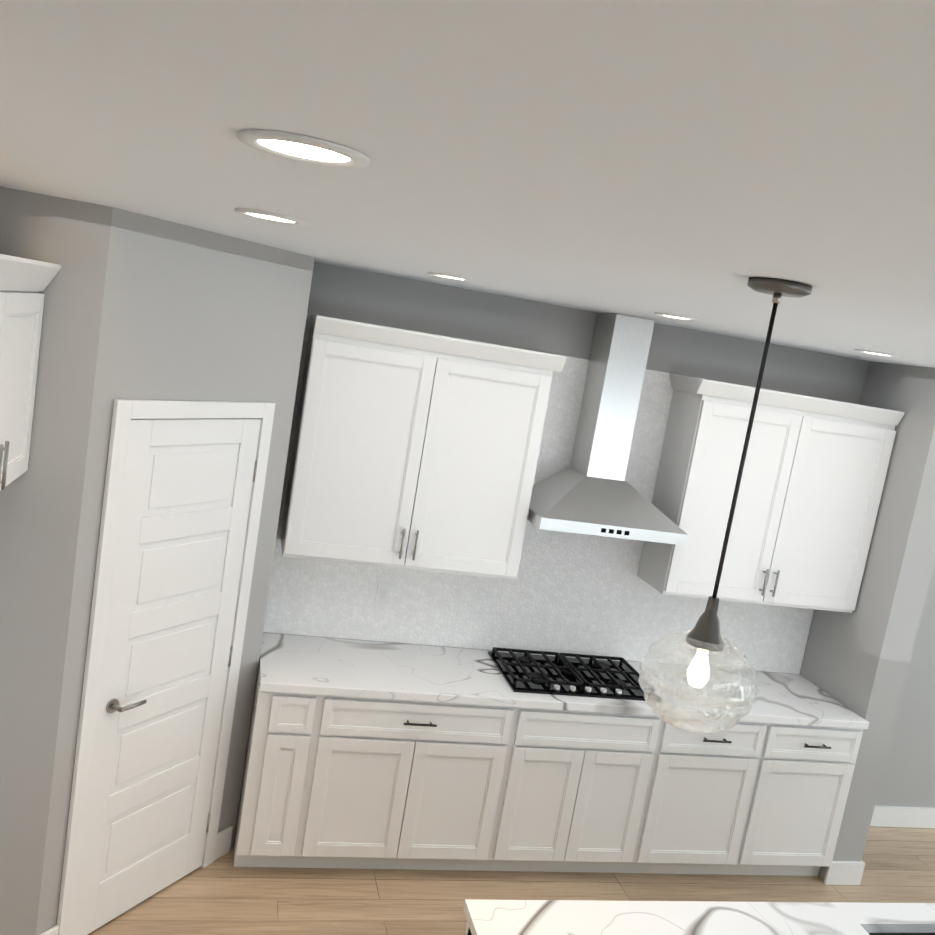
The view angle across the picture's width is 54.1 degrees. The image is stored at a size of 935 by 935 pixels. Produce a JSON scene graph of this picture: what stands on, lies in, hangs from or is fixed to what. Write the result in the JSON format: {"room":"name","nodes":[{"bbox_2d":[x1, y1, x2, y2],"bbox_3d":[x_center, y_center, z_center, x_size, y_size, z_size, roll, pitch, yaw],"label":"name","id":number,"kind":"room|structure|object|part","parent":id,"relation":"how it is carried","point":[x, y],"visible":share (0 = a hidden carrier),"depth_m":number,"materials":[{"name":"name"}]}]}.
{"room":"kitchen","nodes":[
{"label":"kitchen","id":0,"kind":"room"},
{"bbox_2d":[0,187,314,934],"bbox_3d":[-1.566,0.383,3.711,1.536,2.740,1.176,7,8,-14],"label":"wall","id":1,"kind":"structure","parent":0,"point":[137,306],"depth_m":3.20,"materials":[{"name":"grey paint"}]},
{"bbox_2d":[0,254,51,490],"bbox_3d":[-1.614,-0.274,2.456,0.652,0.700,0.970,7,8,-14],"label":"upper cabinet","id":2,"kind":"object","parent":1,"relation":"attached to","point":[24,282],"depth_m":2.76,"materials":[{"name":"white wood"}]},
{"bbox_2d":[40,399,275,934],"bbox_3d":[-1.177,0.777,3.655,0.684,2.111,0.778,7,8,-14],"label":"pantry door","id":3,"kind":"structure","parent":1,"relation":"in","point":[182,503],"depth_m":3.59,"materials":[{"name":"white wood"}]},
{"bbox_3d":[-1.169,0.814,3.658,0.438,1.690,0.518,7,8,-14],"label":"handle","id":4,"kind":"part","parent":3,"relation":"part of","materials":[{"name":"silver metal"}]},
{"bbox_2d":[0,0,934,367],"bbox_3d":[2.389,-0.100,1.534,8.220,0.100,7.232,7,8,-14],"label":"ceiling","id":5,"kind":"structure","parent":0,"point":[702,160],"depth_m":1.05,"materials":[{"name":"white paint"}]},
{"bbox_2d":[234,208,306,224],"bbox_3d":[-0.507,-0.646,2.362,0.184,0.008,0.184,7,8,-14],"label":"recessed light","id":6,"kind":"object","parent":5,"relation":"in","point":[270,216],"visible":1,"depth_m":2.33,"materials":[{"name":"white plastic"}]},
{"bbox_2d":[237,129,369,167],"bbox_3d":[-0.228,-0.443,1.278,0.184,0.008,0.184,7,8,-14],"label":"recessed light","id":7,"kind":"object","parent":5,"relation":"in","point":[303,148],"visible":0.98,"depth_m":1.26,"materials":[{"name":"white plastic"}]},
{"bbox_2d":[427,272,472,280],"bbox_3d":[-0.068,-0.756,3.632,0.184,0.008,0.184,7,8,-14],"label":"recessed light","id":8,"kind":"object","parent":5,"relation":"in","point":[449,276],"visible":1,"depth_m":3.58,"materials":[{"name":"white plastic"}]},
{"bbox_2d":[654,312,698,320],"bbox_3d":[0.865,-0.624,3.795,0.184,0.008,0.184,7,8,-14],"label":"recessed light","id":9,"kind":"object","parent":5,"relation":"in","point":[674,316],"visible":1,"depth_m":3.75,"materials":[{"name":"white plastic"}]},
{"bbox_2d":[638,278,811,733],"bbox_3d":[0.586,0.099,2.027,0.265,1.010,0.265,7,8,-14],"label":"pendant light","id":10,"kind":"object","parent":5,"relation":"hanging from","point":[704,637],"visible":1,"depth_m":2.03,"materials":[{"name":"clear glass"}]},
{"bbox_3d":[0.521,0.487,2.083,0.265,0.216,0.265,7,8,-14],"label":"lamp shade","id":11,"kind":"part","parent":10,"relation":"part of","materials":[{"name":"clear glass"}]},
{"bbox_2d":[855,349,898,356],"bbox_3d":[1.804,-0.503,4.036,0.184,0.008,0.184,7,8,-14],"label":"recessed light","id":12,"kind":"object","parent":5,"relation":"in","point":[876,353],"visible":1,"depth_m":3.98,"materials":[{"name":"white plastic"}]},
{"bbox_2d":[87,826,934,934],"bbox_3d":[1.928,2.674,1.933,8.220,0.100,7.232,7,8,-14],"label":"floor","id":13,"kind":"structure","parent":0,"point":[222,895],"depth_m":4.19,"materials":[{"name":"brown wood"}]},
{"bbox_2d":[234,673,341,867],"bbox_3d":[-0.870,1.358,4.332,0.344,0.885,0.615,7,8,-14],"label":"base cabinet","id":14,"kind":"object","parent":13,"relation":"on","point":[289,761],"depth_m":4.04,"materials":[{"name":"wood"}]},
{"bbox_2d":[318,693,537,870],"bbox_3d":[-0.343,1.426,4.467,1.058,0.885,0.615,7,8,-14],"label":"base cabinet","id":15,"kind":"object","parent":13,"relation":"on","point":[416,784],"depth_m":4.19,"materials":[{"name":"wood"}]},
{"bbox_2d":[258,633,868,728],"bbox_3d":[0.510,1.076,4.597,3.058,0.040,0.625,7,8,-14],"label":"countertop","id":16,"kind":"structure","parent":15,"relation":"on","point":[303,664],"depth_m":4.40,"materials":[{"name":"white stone"}]},
{"bbox_2d":[486,645,665,700],"bbox_3d":[0.529,1.035,4.612,0.760,0.042,0.490,7,8,-14],"label":"cooktop","id":17,"kind":"object","parent":16,"relation":"in","point":[611,674],"depth_m":4.59,"materials":[{"name":"black metal"}]},
{"bbox_2d":[464,911,470,934],"bbox_3d":[1.256,1.942,2.770,2.621,0.875,0.610,7,8,-14],"label":"kitchen island","id":18,"kind":"object","parent":13,"relation":"on","point":[468,929],"depth_m":2.66,"materials":[{"name":"grey"}]},
{"bbox_2d":[463,899,934,934],"bbox_3d":[1.383,1.541,2.475,2.640,0.032,1.112,7,8,-14],"label":"island countertop","id":19,"kind":"structure","parent":18,"relation":"on","point":[486,917],"depth_m":2.77,"materials":[{"name":"white stone"}]},
{"bbox_2d":[867,927,934,934],"bbox_3d":[1.637,1.663,2.801,0.804,0.239,0.454,7,8,-14],"label":"sink","id":20,"kind":"object","parent":19,"relation":"in","point":[874,930],"depth_m":2.94,"materials":[{"name":"grey metal"}]},
{"bbox_2d":[506,705,681,872],"bbox_3d":[0.450,1.529,4.671,0.896,0.885,0.615,7,8,-14],"label":"base cabinet","id":21,"kind":"object","parent":13,"relation":"on","point":[552,753],"depth_m":4.40,"materials":[{"name":"wood"}]},
{"bbox_2d":[650,717,785,874],"bbox_3d":[1.082,1.611,4.834,0.721,0.885,0.615,7,8,-14],"label":"base cabinet","id":22,"kind":"object","parent":13,"relation":"on","point":[718,799],"depth_m":4.57,"materials":[{"name":"wood"}]},
{"bbox_2d":[754,721,865,875],"bbox_3d":[1.598,1.677,4.966,0.635,0.885,0.615,7,8,-14],"label":"base cabinet","id":23,"kind":"object","parent":13,"relation":"on","point":[816,763],"depth_m":4.69,"materials":[{"name":"wood"}]},
{"bbox_2d":[263,262,934,807],"bbox_3d":[1.364,0.664,5.133,8.220,2.740,0.140,7,8,-14],"label":"wall","id":24,"kind":"structure","parent":0,"point":[907,778],"depth_m":4.77,"materials":[{"name":"grey paint"}]},
{"bbox_2d":[281,314,566,579],"bbox_3d":[-0.224,-0.082,4.344,1.157,1.096,0.376,7,8,-14],"label":"upper cabinet","id":25,"kind":"object","parent":24,"relation":"attached to","point":[414,450],"visible":1,"depth_m":4.19,"materials":[{"name":"white wood"}]},
{"bbox_2d":[259,313,860,674],"bbox_3d":[0.570,0.231,4.789,3.058,1.575,0.008,7,8,-14],"label":"backsplash","id":26,"kind":"structure","parent":24,"relation":"attached to","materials":[{"name":"tile"}]},
{"bbox_2d":[375,582,391,604],"bbox_3d":[-0.426,0.638,4.622,0.070,0.115,0.008,7,8,-14],"label":"outlet","id":27,"kind":"object","parent":26,"relation":"attached to","point":[382,597],"visible":1,"depth_m":4.62,"materials":[{"name":"white plastic"}]},
{"bbox_2d":[527,313,687,545],"bbox_3d":[0.723,-0.215,4.485,0.750,1.044,0.482,7,8,-14],"label":"range hood","id":28,"kind":"object","parent":24,"relation":"attached to","point":[589,491],"visible":0.94,"depth_m":4.45,"materials":[{"name":"silver metal"}]},
{"bbox_2d":[637,373,904,612],"bbox_3d":[1.561,0.149,4.803,1.157,1.096,0.376,7,8,-14],"label":"upper cabinet","id":29,"kind":"object","parent":24,"relation":"attached to","point":[814,473],"visible":0.96,"depth_m":4.66,"materials":[{"name":"white wood"}]},
{"bbox_2d":[870,806,934,827],"bbox_3d":[3.458,2.250,5.832,3.135,0.127,0.015,7,8,-14],"label":"baseboard","id":30,"kind":"structure","parent":24,"relation":"attached to","point":[884,816],"depth_m":5.62,"materials":[{"name":"white wood"}]},
{"bbox_2d":[799,361,934,879],"bbox_3d":[2.141,0.819,4.959,0.185,2.740,0.596,7,8,-14],"label":"wall","id":31,"kind":"structure","parent":0,"point":[857,661],"depth_m":4.73,"materials":[{"name":"grey paint"}]},
{"bbox_2d":[832,860,864,884],"bbox_3d":[2.029,2.110,5.149,0.015,0.127,0.589,7,8,-14],"label":"baseboard","id":32,"kind":"structure","parent":31,"relation":"attached to","point":[844,872],"depth_m":4.85,"materials":[{"name":"white wood"}]}
]}

